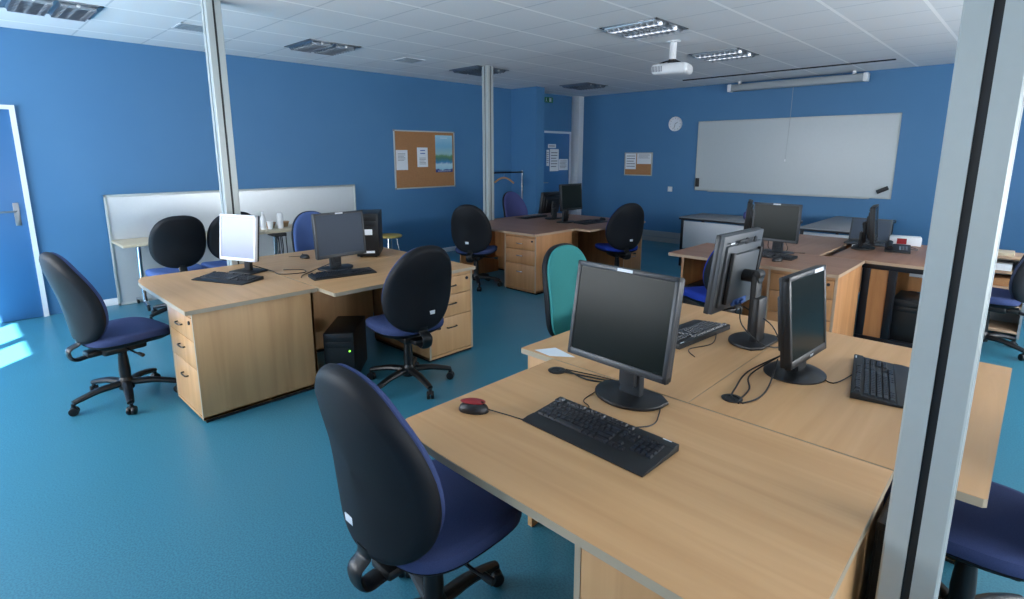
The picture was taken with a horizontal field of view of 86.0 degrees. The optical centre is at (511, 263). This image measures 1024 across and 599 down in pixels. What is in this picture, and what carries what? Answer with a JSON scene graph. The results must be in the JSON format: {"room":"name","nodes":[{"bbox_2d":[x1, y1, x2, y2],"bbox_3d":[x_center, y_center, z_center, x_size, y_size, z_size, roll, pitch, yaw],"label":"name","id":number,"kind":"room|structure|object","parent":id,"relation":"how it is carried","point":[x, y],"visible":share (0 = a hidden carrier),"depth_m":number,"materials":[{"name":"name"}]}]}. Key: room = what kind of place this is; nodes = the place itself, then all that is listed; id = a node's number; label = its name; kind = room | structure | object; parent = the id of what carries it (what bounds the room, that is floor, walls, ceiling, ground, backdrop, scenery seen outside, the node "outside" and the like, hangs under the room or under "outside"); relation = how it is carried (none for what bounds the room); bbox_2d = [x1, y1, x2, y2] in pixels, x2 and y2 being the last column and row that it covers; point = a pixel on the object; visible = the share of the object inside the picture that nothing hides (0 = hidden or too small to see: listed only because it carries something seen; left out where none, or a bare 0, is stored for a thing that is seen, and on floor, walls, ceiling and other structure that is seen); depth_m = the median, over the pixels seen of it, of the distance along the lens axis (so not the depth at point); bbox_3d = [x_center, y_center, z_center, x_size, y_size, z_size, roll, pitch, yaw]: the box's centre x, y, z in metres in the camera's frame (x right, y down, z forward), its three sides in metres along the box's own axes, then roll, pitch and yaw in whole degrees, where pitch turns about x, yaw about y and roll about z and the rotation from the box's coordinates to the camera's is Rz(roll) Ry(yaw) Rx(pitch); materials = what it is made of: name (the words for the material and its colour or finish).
{"room":"computer lab","nodes":[
{"label":"computer lab","id":0,"kind":"room"},
{"bbox_2d":[0,27,571,322],"bbox_3d":[-2.739,-1.245,7.461,0.200,2.757,11.880,11,15,43],"label":"wall","id":1,"kind":"structure","parent":0,"point":[96,118],"depth_m":6.36,"materials":[{"name":"blue paint"}]},
{"bbox_2d":[0,105,49,322],"bbox_3d":[-5.038,-0.402,4.988,0.084,2.060,1.040,11,15,43],"label":"door","id":2,"kind":"structure","parent":1,"relation":"in","point":[22,288],"depth_m":5.30,"materials":[{"name":"blue paint"}]},
{"bbox_2d":[392,129,455,189],"bbox_3d":[-1.360,-1.637,8.676,0.023,0.894,1.194,11,15,43],"label":"noticeboard","id":3,"kind":"object","parent":1,"relation":"attached to","point":[415,177],"visible":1,"depth_m":8.59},
{"bbox_2d":[396,150,407,169],"bbox_3d":[-1.673,-1.570,8.353,0.002,0.300,0.210,11,15,43],"label":"notice sheet","id":4,"kind":"object","parent":3,"relation":"attached to","point":[401,155],"visible":1,"depth_m":8.35,"materials":[{"name":"paper"}]},
{"bbox_2d":[417,147,427,166],"bbox_3d":[-1.404,-1.663,8.619,0.002,0.300,0.205,11,15,43],"label":"notice sheet","id":5,"kind":"object","parent":3,"relation":"attached to","point":[422,153],"visible":1,"depth_m":8.62,"materials":[{"name":"paper"}]},
{"bbox_2d":[435,135,452,171],"bbox_3d":[-1.104,-1.775,8.914,0.002,0.585,0.350,11,15,43],"label":"poster","id":6,"kind":"object","parent":3,"relation":"attached to","point":[443,144],"visible":1,"depth_m":8.91,"materials":[{"name":"paper"}]},
{"bbox_2d":[544,131,570,213],"bbox_3d":[0.856,-1.584,10.983,0.084,2.060,1.020,11,15,43],"label":"door","id":7,"kind":"structure","parent":1,"relation":"in","point":[552,179],"depth_m":10.99,"materials":[{"name":"blue paint"}]},
{"bbox_2d":[550,149,558,170],"bbox_3d":[0.839,-2.047,10.902,0.002,0.430,0.270,11,15,43],"label":"notice sheet","id":8,"kind":"object","parent":7,"relation":"attached to","point":[554,153],"visible":1,"depth_m":10.90,"materials":[{"name":"paper"}]},
{"bbox_2d":[0,0,963,96],"bbox_3d":[0.759,-1.994,3.874,9.920,0.100,11.880,11,15,43],"label":"ceiling","id":9,"kind":"structure","parent":0,"point":[549,44],"depth_m":5.28,"materials":[{"name":"tile"}]},
{"bbox_2d":[0,0,104,21],"bbox_3d":[-3.652,-2.017,4.354,0.590,0.040,0.590,11,15,43],"label":"recessed light","id":10,"kind":"object","parent":9,"relation":"in","point":[62,9],"visible":1,"depth_m":4.32,"materials":[{"name":"metal"}]},
{"bbox_2d":[4,0,92,12],"bbox_3d":[-3.652,-2.034,4.351,0.550,0.002,0.550,11,15,43],"label":"diffuser","id":11,"kind":"object","parent":10,"relation":"on","point":[56,3],"depth_m":4.25,"materials":[{"name":"silver metal"}]},
{"bbox_2d":[171,22,202,32],"bbox_3d":[-2.940,-2.178,5.082,0.300,0.006,0.300,11,15,43],"label":"ceiling vent","id":12,"kind":"object","parent":9,"relation":"in","point":[182,26],"visible":0.74,"depth_m":5.05,"materials":[{"name":"white metal"}]},
{"bbox_2d":[175,24,202,31],"bbox_3d":[-2.940,-2.178,5.082,0.280,0.004,0.280,11,15,43],"label":"grille","id":13,"kind":"object","parent":12,"relation":"attached to","point":[189,27],"depth_m":5.05,"materials":[{"name":"white metal"}]},
{"bbox_2d":[284,39,360,55],"bbox_3d":[-2.055,-2.334,5.965,0.590,0.040,0.590,11,15,43],"label":"recessed light","id":14,"kind":"object","parent":9,"relation":"in","point":[308,45],"visible":1,"depth_m":5.88,"materials":[{"name":"metal"}]},
{"bbox_2d":[449,65,508,75],"bbox_3d":[-0.455,-2.659,7.613,0.590,0.040,0.590,11,15,43],"label":"recessed light","id":15,"kind":"object","parent":9,"relation":"in","point":[476,70],"visible":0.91,"depth_m":7.53,"materials":[{"name":"metal"}]},
{"bbox_2d":[559,82,607,89],"bbox_3d":[1.218,-2.995,9.315,0.590,0.040,0.590,11,15,43],"label":"recessed light","id":16,"kind":"object","parent":9,"relation":"in","point":[579,86],"visible":1,"depth_m":9.22,"materials":[{"name":"metal"}]},
{"bbox_2d":[599,17,688,39],"bbox_3d":[1.228,-2.165,5.106,0.590,0.040,0.590,11,15,43],"label":"recessed light","id":17,"kind":"object","parent":9,"relation":"in","point":[645,28],"visible":1,"depth_m":5.02,"materials":[{"name":"metal"}]},
{"bbox_2d":[651,40,692,76],"bbox_3d":[1.683,-2.139,5.736,0.380,0.335,0.317,7,13,31],"label":"projector","id":18,"kind":"object","parent":9,"relation":"hanging from","point":[674,67],"visible":1,"depth_m":5.67,"materials":[{"name":"white plastic"}]},
{"bbox_2d":[689,48,758,62],"bbox_3d":[2.481,-2.426,6.430,0.590,0.040,0.590,11,15,43],"label":"recessed light","id":19,"kind":"object","parent":9,"relation":"in","point":[733,53],"visible":1,"depth_m":6.35,"materials":[{"name":"metal"}]},
{"bbox_2d":[683,59,895,80],"bbox_3d":[3.697,-2.686,7.678,2.800,0.014,0.035,11,15,43],"label":"rail","id":20,"kind":"object","parent":9,"relation":"attached to","point":[887,59],"visible":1,"depth_m":7.48,"materials":[{"name":"metal"}]},
{"bbox_2d":[727,70,869,160],"bbox_3d":[4.219,-2.185,8.344,1.960,1.256,0.120,11,15,43],"label":"projector screen","id":21,"kind":"object","parent":9,"relation":"attached to","point":[854,77],"visible":1,"depth_m":8.13,"materials":[{"name":"white plastic"}]},
{"bbox_2d":[0,240,1023,598],"bbox_3d":[0.759,0.809,4.426,9.920,0.100,11.880,11,15,43],"label":"floor","id":22,"kind":"structure","parent":0,"point":[160,501],"depth_m":2.75,"materials":[{"name":"blue carpet"}]},
{"bbox_2d":[39,252,177,416],"bbox_3d":[-2.588,0.400,3.559,0.638,1.039,0.611,7,13,33],"label":"chair","id":23,"kind":"object","parent":22,"relation":"on","point":[85,312],"visible":0.94,"depth_m":3.39,"materials":[{"name":"plastic"}]},
{"bbox_2d":[50,252,108,337],"bbox_3d":[-2.688,0.206,3.373,0.494,0.574,0.167,7,13,33],"label":"backrest","id":24,"kind":"object","parent":23,"relation":"on","point":[85,312],"depth_m":3.26,"materials":[{"name":"black fabric"}]},
{"bbox_2d":[82,317,169,347],"bbox_3d":[-2.556,0.453,3.621,0.486,0.083,0.474,7,13,33],"label":"seat cushion","id":25,"kind":"object","parent":23,"relation":"on","point":[127,331],"depth_m":3.53,"materials":[{"name":"blue fabric"}]},
{"bbox_2d":[145,215,205,318],"bbox_3d":[-3.320,0.028,5.439,0.611,1.042,0.638,11,15,43],"label":"chair","id":26,"kind":"object","parent":22,"relation":"on","point":[176,243],"visible":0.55,"depth_m":5.22,"materials":[{"name":"plastic"}]},
{"bbox_2d":[145,264,204,275],"bbox_3d":[-3.364,0.085,5.491,0.474,0.083,0.486,11,15,43],"label":"seat cushion","id":27,"kind":"object","parent":26,"relation":"on","point":[155,271],"depth_m":5.41,"materials":[{"name":"blue fabric"}]},
{"bbox_2d":[111,231,263,310],"bbox_3d":[-3.573,0.046,6.191,0.515,0.715,1.390,11,15,43],"label":"side table","id":28,"kind":"object","parent":22,"relation":"on","point":[138,243],"visible":0.46,"depth_m":5.73,"materials":[{"name":"laminate"}]},
{"bbox_2d":[200,0,243,265],"bbox_3d":[-2.298,-0.651,4.447,0.150,2.757,0.150,11,15,43],"label":"pole","id":29,"kind":"object","parent":22,"relation":"on","point":[211,12],"visible":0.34,"depth_m":4.29,"materials":[{"name":"metal"}]},
{"bbox_2d":[201,212,250,268],"bbox_3d":[-2.999,-0.045,5.810,0.658,1.042,0.630,11,15,43],"label":"chair","id":30,"kind":"object","parent":22,"relation":"on","point":[213,233],"visible":0.09,"depth_m":5.49,"materials":[{"name":"plastic"}]},
{"bbox_2d":[201,260,226,268],"bbox_3d":[-3.017,0.015,5.844,0.474,0.083,0.486,11,15,43],"label":"seat cushion","id":31,"kind":"object","parent":30,"relation":"on","point":[212,264],"depth_m":5.69,"materials":[{"name":"blue fabric"}]},
{"bbox_2d":[138,264,317,422],"bbox_3d":[-2.050,0.491,3.935,1.243,0.715,0.808,11,15,43],"label":"office desk","id":32,"kind":"object","parent":22,"relation":"on","point":[236,349],"visible":0.98,"depth_m":3.51,"materials":[{"name":"brown wood"}]},
{"bbox_2d":[191,271,263,284],"bbox_3d":[-2.057,0.104,3.968,0.472,0.030,0.204,4,12,20],"label":"keyboard","id":33,"kind":"object","parent":32,"relation":"on","point":[217,277],"visible":1,"depth_m":3.95,"materials":[{"name":"black plastic"}]},
{"bbox_2d":[220,214,305,274],"bbox_3d":[-1.908,-0.146,4.162,0.645,0.451,0.257,1,11,6],"label":"computer monitor","id":34,"kind":"object","parent":32,"relation":"on","point":[239,234],"visible":0.99,"depth_m":4.11,"materials":[{"name":"white plastic"}]},
{"bbox_2d":[103,184,355,305],"bbox_3d":[-3.248,-0.329,6.868,0.040,1.190,2.920,11,15,43],"label":"screen panel","id":35,"kind":"object","parent":22,"relation":"on","point":[128,216],"visible":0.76,"depth_m":6.32,"materials":[{"name":"paint"}]},
{"bbox_2d":[259,224,291,254],"bbox_3d":[-2.608,-0.147,7.173,0.515,0.715,1.350,11,15,43],"label":"side table","id":36,"kind":"object","parent":22,"relation":"on","point":[276,229],"visible":0.09,"depth_m":6.67,"materials":[{"name":"laminate"}]},
{"bbox_2d":[291,211,319,251],"bbox_3d":[-1.863,0.009,5.543,0.632,1.038,0.621,11,15,43],"label":"chair","id":37,"kind":"object","parent":22,"relation":"on","point":[302,233],"visible":0.12,"depth_m":5.51,"materials":[{"name":"fabric"}]},
{"bbox_2d":[252,247,406,352],"bbox_3d":[-1.644,0.289,4.959,0.848,0.715,1.243,11,15,43],"label":"office desk","id":38,"kind":"object","parent":22,"relation":"on","point":[277,263],"visible":0.13,"depth_m":4.65,"materials":[{"name":"brown wood"}]},
{"bbox_2d":[357,209,382,256],"bbox_3d":[-1.291,-0.276,4.980,0.190,0.385,0.404,-2,11,-8],"label":"computer tower","id":39,"kind":"object","parent":38,"relation":"on","point":[372,219],"visible":0.67,"depth_m":4.81,"materials":[{"name":"black plastic"}]},
{"bbox_2d":[323,316,366,371],"bbox_3d":[-1.237,0.634,4.100,0.210,0.370,0.446,-1,11,-4],"label":"computer tower","id":40,"kind":"object","parent":22,"relation":"on","point":[344,340],"visible":0.8,"depth_m":3.90,"materials":[{"name":"black plastic"}]},
{"bbox_2d":[279,255,475,361],"bbox_3d":[-1.032,0.403,4.380,0.848,0.715,1.243,11,15,43],"label":"office desk","id":41,"kind":"object","parent":22,"relation":"on","point":[350,295],"visible":0.59,"depth_m":4.41,"materials":[{"name":"brown wood"}]},
{"bbox_2d":[301,210,366,277],"bbox_3d":[-1.436,-0.168,4.260,0.225,0.457,0.575,10,15,41],"label":"computer monitor","id":42,"kind":"object","parent":41,"relation":"on","point":[336,235],"visible":0.98,"depth_m":4.25,"materials":[{"name":"black plastic"}]},
{"bbox_2d":[308,267,376,280],"bbox_3d":[-1.270,0.073,4.128,0.472,0.030,0.158,-8,14,-35],"label":"keyboard","id":43,"kind":"object","parent":41,"relation":"on","point":[323,275],"visible":1,"depth_m":4.10,"materials":[{"name":"black plastic"}]},
{"bbox_2d":[365,245,454,398],"bbox_3d":[-0.711,0.356,3.782,0.640,1.039,0.613,-9,14,-38],"label":"chair","id":44,"kind":"object","parent":22,"relation":"on","point":[416,290],"visible":0.96,"depth_m":3.58,"materials":[{"name":"plastic"}]},
{"bbox_2d":[365,314,443,335],"bbox_3d":[-0.750,0.410,3.840,0.486,0.083,0.474,-9,14,-38],"label":"seat cushion","id":45,"kind":"object","parent":44,"relation":"on","point":[379,324],"depth_m":3.64,"materials":[{"name":"blue fabric"}]},
{"bbox_2d":[314,363,521,598],"bbox_3d":[-0.261,0.749,1.783,0.629,1.040,0.644,11,15,43],"label":"chair","id":46,"kind":"object","parent":22,"relation":"on","point":[404,510],"visible":0.98,"depth_m":1.51,"materials":[{"name":"plastic"}]},
{"bbox_2d":[338,363,444,537],"bbox_3d":[-0.401,0.559,1.587,0.494,0.580,0.140,11,15,43],"label":"cushion","id":47,"kind":"object","parent":46,"relation":"on","point":[391,488],"depth_m":1.45,"materials":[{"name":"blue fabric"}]},
{"bbox_2d":[397,459,521,574],"bbox_3d":[-0.241,0.811,1.806,0.486,0.083,0.474,11,15,43],"label":"seat cushion","id":48,"kind":"object","parent":46,"relation":"on","point":[476,519],"depth_m":1.68,"materials":[{"name":"blue fabric"}]},
{"bbox_2d":[451,204,502,291],"bbox_3d":[-0.427,-0.227,6.744,0.621,1.038,0.658,3,11,14],"label":"chair","id":49,"kind":"object","parent":22,"relation":"on","point":[471,231],"visible":0.9,"depth_m":6.49,"materials":[{"name":"plastic"}]},
{"bbox_2d":[455,245,496,253],"bbox_3d":[-0.438,-0.172,6.792,0.486,0.083,0.474,3,11,14],"label":"seat cushion","id":50,"kind":"object","parent":49,"relation":"on","point":[490,249],"depth_m":6.56,"materials":[{"name":"blue fabric"}]},
{"bbox_2d":[482,65,493,219],"bbox_3d":[-0.325,-1.259,7.534,0.150,2.757,0.150,11,15,43],"label":"pole","id":51,"kind":"object","parent":22,"relation":"on","point":[487,70],"visible":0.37,"depth_m":7.42,"materials":[{"name":"metal"}]},
{"bbox_2d":[502,191,527,216],"bbox_3d":[0.164,-0.583,8.548,0.658,1.038,0.621,11,15,43],"label":"chair","id":52,"kind":"object","parent":22,"relation":"on","point":[513,204],"visible":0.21,"depth_m":8.63,"materials":[{"name":"fabric"}]},
{"bbox_2d":[460,220,574,294],"bbox_3d":[0.025,-0.115,7.009,1.368,0.715,0.748,11,15,43],"label":"office desk","id":53,"kind":"object","parent":22,"relation":"on","point":[524,246],"visible":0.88,"depth_m":6.55,"materials":[{"name":"brown wood"}]},
{"bbox_2d":[494,213,592,270],"bbox_3d":[0.461,-0.307,7.983,0.848,0.715,1.283,11,15,43],"label":"office desk","id":54,"kind":"object","parent":22,"relation":"on","point":[501,260],"visible":0.11,"depth_m":7.75,"materials":[{"name":"brown wood"}]},
{"bbox_2d":[538,191,561,219],"bbox_3d":[0.574,-0.816,7.743,0.191,0.377,0.400,11,15,43],"label":"computer monitor","id":55,"kind":"object","parent":54,"relation":"on","point":[549,201],"visible":0.92,"depth_m":7.70,"materials":[{"name":"black plastic"}]},
{"bbox_2d":[542,243,586,335],"bbox_3d":[0.501,0.447,3.226,0.636,1.075,0.630,11,15,43],"label":"chair","id":56,"kind":"object","parent":22,"relation":"on","point":[560,261],"visible":0.25,"depth_m":3.24,"materials":[{"name":"fabric"}]},
{"bbox_2d":[570,96,583,214],"bbox_3d":[1.331,-2.006,11.324,0.190,2.757,0.160,11,15,43],"label":"pole","id":57,"kind":"object","parent":22,"relation":"on","point":[577,101],"depth_m":11.17,"materials":[{"name":"grey metal"}]},
{"bbox_2d":[540,216,644,269],"bbox_3d":[1.073,-0.193,7.404,0.848,0.715,1.283,11,15,43],"label":"office desk","id":58,"kind":"object","parent":22,"relation":"on","point":[585,237],"visible":0.21,"depth_m":7.53,"materials":[{"name":"brown wood"}]},
{"bbox_2d":[556,183,581,222],"bbox_3d":[0.732,-0.801,7.309,0.420,0.515,0.192,-11,15,-43],"label":"computer monitor","id":59,"kind":"object","parent":58,"relation":"on","point":[570,195],"visible":0.98,"depth_m":7.25,"materials":[{"name":"black plastic"}]},
{"bbox_2d":[595,203,643,266],"bbox_3d":[1.350,-0.261,6.917,0.628,1.038,0.617,-4,12,-18],"label":"chair","id":60,"kind":"object","parent":22,"relation":"on","point":[624,228],"visible":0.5,"depth_m":6.66,"materials":[{"name":"plastic"}]},
{"bbox_2d":[595,243,637,251],"bbox_3d":[1.324,-0.208,6.976,0.486,0.083,0.474,-4,12,-18],"label":"seat cushion","id":61,"kind":"object","parent":60,"relation":"on","point":[605,247],"depth_m":6.75,"materials":[{"name":"blue fabric"}]},
{"bbox_2d":[521,303,777,402],"bbox_3d":[0.780,0.714,2.801,0.833,0.715,1.263,11,15,43],"label":"office desk","id":62,"kind":"object","parent":22,"relation":"on","point":[692,376],"visible":0.23,"depth_m":2.44,"materials":[{"name":"brown wood"}]},
{"bbox_2d":[536,348,573,356],"bbox_3d":[0.193,0.410,2.494,0.099,0.001,0.171,-7,13,-31],"label":"paper slip","id":63,"kind":"object","parent":62,"relation":"on","point":[549,351],"visible":1,"depth_m":2.50,"materials":[{"name":"white paper"}]},
{"bbox_2d":[676,319,729,356],"bbox_3d":[0.905,0.350,2.717,0.508,0.032,0.304,-10,15,-40],"label":"keyboard","id":64,"kind":"object","parent":62,"relation":"on","point":[694,331],"visible":0.84,"depth_m":2.74,"materials":[{"name":"black plastic"}]},
{"bbox_2d":[703,227,777,350],"bbox_3d":[1.182,0.124,2.583,0.420,0.531,0.369,-10,15,-42],"label":"computer monitor","id":65,"kind":"object","parent":62,"relation":"on","point":[735,278],"visible":0.91,"depth_m":2.58,"materials":[{"name":"black plastic"}]},
{"bbox_2d":[406,359,893,598],"bbox_3d":[0.340,0.915,1.770,1.268,0.720,0.846,11,15,43],"label":"office desk","id":66,"kind":"object","parent":22,"relation":"on","point":[741,510],"visible":0.94,"depth_m":1.46,"materials":[{"name":"brown wood"}]},
{"bbox_2d":[459,392,594,419],"bbox_3d":[0.086,0.505,1.923,0.525,0.043,0.200,-3,12,-14],"label":"computer mouse","id":67,"kind":"object","parent":66,"relation":"on","point":[472,406],"visible":0.9,"depth_m":1.91,"materials":[{"name":"black plastic"}]},
{"bbox_2d":[522,369,678,476],"bbox_3d":[0.313,0.505,1.933,0.505,0.032,0.656,-11,15,-43],"label":"keyboard","id":68,"kind":"object","parent":66,"relation":"on","point":[638,451],"visible":0.94,"depth_m":1.73,"materials":[{"name":"black plastic"}]},
{"bbox_2d":[556,260,684,411],"bbox_3d":[0.371,0.249,2.047,0.191,0.504,0.583,-10,15,-42],"label":"computer monitor","id":69,"kind":"object","parent":66,"relation":"on","point":[626,320],"visible":1,"depth_m":1.93,"materials":[{"name":"black plastic"}]},
{"bbox_2d":[683,238,763,313],"bbox_3d":[1.698,0.206,4.546,0.626,1.038,0.622,-4,12,-18],"label":"chair","id":70,"kind":"object","parent":22,"relation":"on","point":[697,294],"visible":0.15,"depth_m":4.41,"materials":[{"name":"fabric"}]},
{"bbox_2d":[683,286,706,301],"bbox_3d":[1.693,0.259,4.609,0.486,0.083,0.474,-4,12,-18],"label":"seat cushion","id":71,"kind":"object","parent":70,"relation":"on","point":[698,293],"depth_m":4.53,"materials":[{"name":"blue fabric"}]},
{"bbox_2d":[678,213,802,265],"bbox_3d":[3.203,-0.276,7.807,1.442,0.721,0.752,11,15,43],"label":"work table","id":72,"kind":"object","parent":22,"relation":"on","point":[692,233],"visible":0.45,"depth_m":7.81,"materials":[{"name":"grey laminate"}]},
{"bbox_2d":[668,243,864,336],"bbox_3d":[2.230,0.290,4.953,1.403,0.715,0.813,11,15,43],"label":"office desk","id":73,"kind":"object","parent":22,"relation":"on","point":[843,275],"visible":0.36,"depth_m":4.53,"materials":[{"name":"brown wood"}]},
{"bbox_2d":[752,202,802,254],"bbox_3d":[2.455,-0.324,5.039,0.250,0.462,0.410,-11,15,-43],"label":"computer monitor","id":74,"kind":"object","parent":73,"relation":"on","point":[781,223],"visible":0.89,"depth_m":4.95,"materials":[{"name":"black plastic"}]},
{"bbox_2d":[762,251,797,260],"bbox_3d":[2.266,-0.077,4.890,0.472,0.030,0.158,11,15,43],"label":"keyboard","id":75,"kind":"object","parent":73,"relation":"on","point":[772,255],"visible":0.55,"depth_m":4.81,"materials":[{"name":"black plastic"}]},
{"bbox_2d":[734,234,851,315],"bbox_3d":[2.935,0.132,5.758,0.818,0.715,1.333,11,15,43],"label":"office desk","id":76,"kind":"object","parent":22,"relation":"on","point":[807,244],"visible":0.09,"depth_m":5.49,"materials":[{"name":"brown wood"}]},
{"bbox_2d":[743,199,753,229],"bbox_3d":[2.526,-0.439,5.719,0.192,0.420,0.400,5,12,24],"label":"computer monitor","id":77,"kind":"object","parent":76,"relation":"on","point":[749,212],"visible":0.41,"depth_m":5.57,"materials":[{"name":"black plastic"}]},
{"bbox_2d":[800,216,895,245],"bbox_3d":[4.426,-0.168,7.263,0.732,0.721,1.752,11,15,43],"label":"work table","id":78,"kind":"object","parent":22,"relation":"on","point":[838,225],"visible":0.3,"depth_m":6.82,"materials":[{"name":"grey laminate"}]},
{"bbox_2d":[688,331,1011,563],"bbox_3d":[1.381,0.824,2.232,0.834,0.720,1.263,11,15,43],"label":"office desk","id":79,"kind":"object","parent":22,"relation":"on","point":[824,415],"visible":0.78,"depth_m":1.95,"materials":[{"name":"brown wood"}]},
{"bbox_2d":[731,265,826,403],"bbox_3d":[1.064,0.258,2.148,0.639,0.436,0.248,-10,15,-41],"label":"computer monitor","id":80,"kind":"object","parent":79,"relation":"on","point":[801,299],"visible":1,"depth_m":2.18,"materials":[{"name":"black plastic"}]},
{"bbox_2d":[825,354,908,408],"bbox_3d":[1.383,0.447,2.228,0.405,0.032,0.472,7,13,32],"label":"keyboard","id":81,"kind":"object","parent":79,"relation":"on","point":[875,381],"visible":0.94,"depth_m":2.14,"materials":[{"name":"black plastic"}]},
{"bbox_2d":[865,492,890,598],"bbox_3d":[1.057,0.990,1.521,0.116,0.670,0.214,11,15,43],"label":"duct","id":82,"kind":"object","parent":22,"relation":"on","point":[881,522],"visible":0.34,"depth_m":1.44,"materials":[{"name":"black plastic"}]},
{"bbox_2d":[830,245,926,347],"bbox_3d":[3.594,0.251,5.153,0.824,0.715,1.343,11,15,43],"label":"office desk","id":83,"kind":"object","parent":22,"relation":"on","point":[883,274],"visible":0.48,"depth_m":4.74,"materials":[{"name":"brown wood"}]},
{"bbox_2d":[851,204,878,249],"bbox_3d":[3.399,-0.348,5.269,0.192,0.414,0.400,8,14,36],"label":"computer monitor","id":84,"kind":"object","parent":83,"relation":"on","point":[870,227],"visible":1,"depth_m":5.19,"materials":[{"name":"black plastic"}]},
{"bbox_2d":[844,217,892,246],"bbox_3d":[3.622,-0.320,5.580,0.360,0.240,0.329,10,15,40],"label":"laptop","id":85,"kind":"object","parent":83,"relation":"on","point":[884,226],"visible":0.62,"depth_m":5.61,"materials":[{"name":"black plastic"}]},
{"bbox_2d":[884,240,917,253],"bbox_3d":[3.691,-0.168,5.197,0.266,0.090,0.423,7,13,33],"label":"desk telephone","id":86,"kind":"object","parent":83,"relation":"on","point":[889,246],"visible":1,"depth_m":5.10,"materials":[{"name":"black plastic"}]},
{"bbox_2d":[890,235,921,246],"bbox_3d":[3.943,-0.227,5.509,0.260,0.085,0.142,7,13,31],"label":"tissue box","id":87,"kind":"object","parent":83,"relation":"on","point":[916,241],"visible":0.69,"depth_m":5.45,"materials":[{"name":"cardboard"}]},
{"bbox_2d":[889,290,919,342],"bbox_3d":[3.499,0.487,4.769,0.310,0.400,0.403,11,15,43],"label":"computer tower","id":88,"kind":"object","parent":22,"relation":"on","point":[906,303],"visible":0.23,"depth_m":4.67,"materials":[{"name":"black plastic"}]},
{"bbox_2d":[875,0,1023,598],"bbox_3d":[0.956,-0.005,1.169,0.150,2.757,0.150,11,15,43],"label":"pole","id":89,"kind":"object","parent":22,"relation":"on","point":[986,103],"visible":1,"depth_m":1.14,"materials":[{"name":"metal"}]},
{"bbox_2d":[883,479,1023,598],"bbox_3d":[1.483,0.762,1.724,0.632,1.038,0.621,11,15,43],"label":"chair","id":90,"kind":"object","parent":22,"relation":"on","point":[990,539],"visible":0.46,"depth_m":1.69,"materials":[{"name":"fabric"}]},
{"bbox_2d":[983,255,1023,360],"bbox_3d":[3.924,0.214,4.503,0.611,1.038,0.650,-11,15,-43],"label":"chair","id":91,"kind":"object","parent":22,"relation":"on","point":[1003,301],"visible":0.5,"depth_m":4.35,"materials":[{"name":"fabric"}]},
{"bbox_2d":[989,287,1020,305],"bbox_3d":[3.917,0.269,4.559,0.486,0.083,0.474,-11,15,-43],"label":"seat cushion","id":92,"kind":"object","parent":91,"relation":"on","point":[999,296],"depth_m":4.33,"materials":[{"name":"blue fabric"}]},
{"bbox_2d":[1009,255,1023,298],"bbox_3d":[4.081,0.016,4.336,0.494,0.574,0.167,-11,15,-43],"label":"chair backrest","id":93,"kind":"object","parent":91,"relation":"on","point":[1016,283],"depth_m":4.22,"materials":[{"name":"fabric"}]},
{"bbox_2d":[988,252,1023,339],"bbox_3d":[4.452,0.267,5.050,0.420,0.722,0.360,11,15,43],"label":"shelf unit","id":94,"kind":"object","parent":22,"relation":"on","point":[1010,323],"visible":0.28,"depth_m":4.99,"materials":[{"name":"beige wood"}]},
{"bbox_2d":[993,274,1010,286],"bbox_3d":[4.399,0.147,5.008,0.210,0.070,0.220,11,15,43],"label":"paper stack","id":95,"kind":"object","parent":94,"relation":"on","point":[999,279],"visible":0.4,"depth_m":4.91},
{"bbox_2d":[995,260,1012,270],"bbox_3d":[4.399,0.015,4.982,0.210,0.060,0.220,11,15,43],"label":"paper stack","id":96,"kind":"object","parent":94,"relation":"on","point":[1001,265],"visible":0.55,"depth_m":4.88,"materials":[{"name":"white paper"}]},
{"bbox_2d":[511,86,544,214],"bbox_3d":[0.278,-1.738,9.963,0.600,2.757,0.220,11,15,43],"label":"wall","id":97,"kind":"structure","parent":0,"point":[527,103],"depth_m":9.77,"materials":[{"name":"blue paint"}]},
{"bbox_2d":[581,63,1023,252],"bbox_3d":[4.814,-1.405,8.274,9.520,2.757,0.200,11,15,43],"label":"wall","id":98,"kind":"structure","parent":0,"point":[614,125],"depth_m":8.83,"materials":[{"name":"blue paint"}]},
{"bbox_2d":[624,152,652,175],"bbox_3d":[2.391,-1.879,10.406,0.600,0.433,0.020,11,15,43],"label":"noticeboard","id":99,"kind":"object","parent":98,"relation":"attached to","point":[641,169],"visible":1,"depth_m":10.38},
{"bbox_2d":[625,154,635,168],"bbox_3d":[2.273,-1.953,10.502,0.230,0.300,0.002,11,15,43],"label":"notice sheet","id":100,"kind":"object","parent":99,"relation":"attached to","point":[630,158],"visible":1,"depth_m":10.50,"materials":[{"name":"paper"}]},
{"bbox_2d":[642,229,679,243],"bbox_3d":[4.806,-0.118,8.358,9.300,0.200,0.050,11,15,43],"label":"baseboard","id":101,"kind":"structure","parent":98,"relation":"attached to","point":[652,234],"depth_m":10.25,"materials":[{"name":"white plastic"}]},
{"bbox_2d":[669,117,681,130],"bbox_3d":[2.907,-2.479,9.769,0.254,0.254,0.038,11,15,43],"label":"wall clock","id":102,"kind":"object","parent":98,"relation":"attached to","point":[675,123],"visible":1,"depth_m":9.76,"materials":[{"name":"white plastic"}]},
{"bbox_2d":[694,113,901,198],"bbox_3d":[4.258,-1.665,8.578,2.915,1.186,0.070,11,15,43],"label":"whiteboard","id":103,"kind":"object","parent":98,"relation":"attached to","point":[837,156],"visible":1,"depth_m":8.42,"materials":[{"name":"ceramic"}]},
{"bbox_2d":[708,191,868,198],"bbox_3d":[4.253,-1.086,8.687,2.400,0.008,0.055,11,15,43],"label":"tray","id":104,"kind":"object","parent":103,"relation":"on","point":[751,192],"depth_m":8.48,"materials":[{"name":"paint"}]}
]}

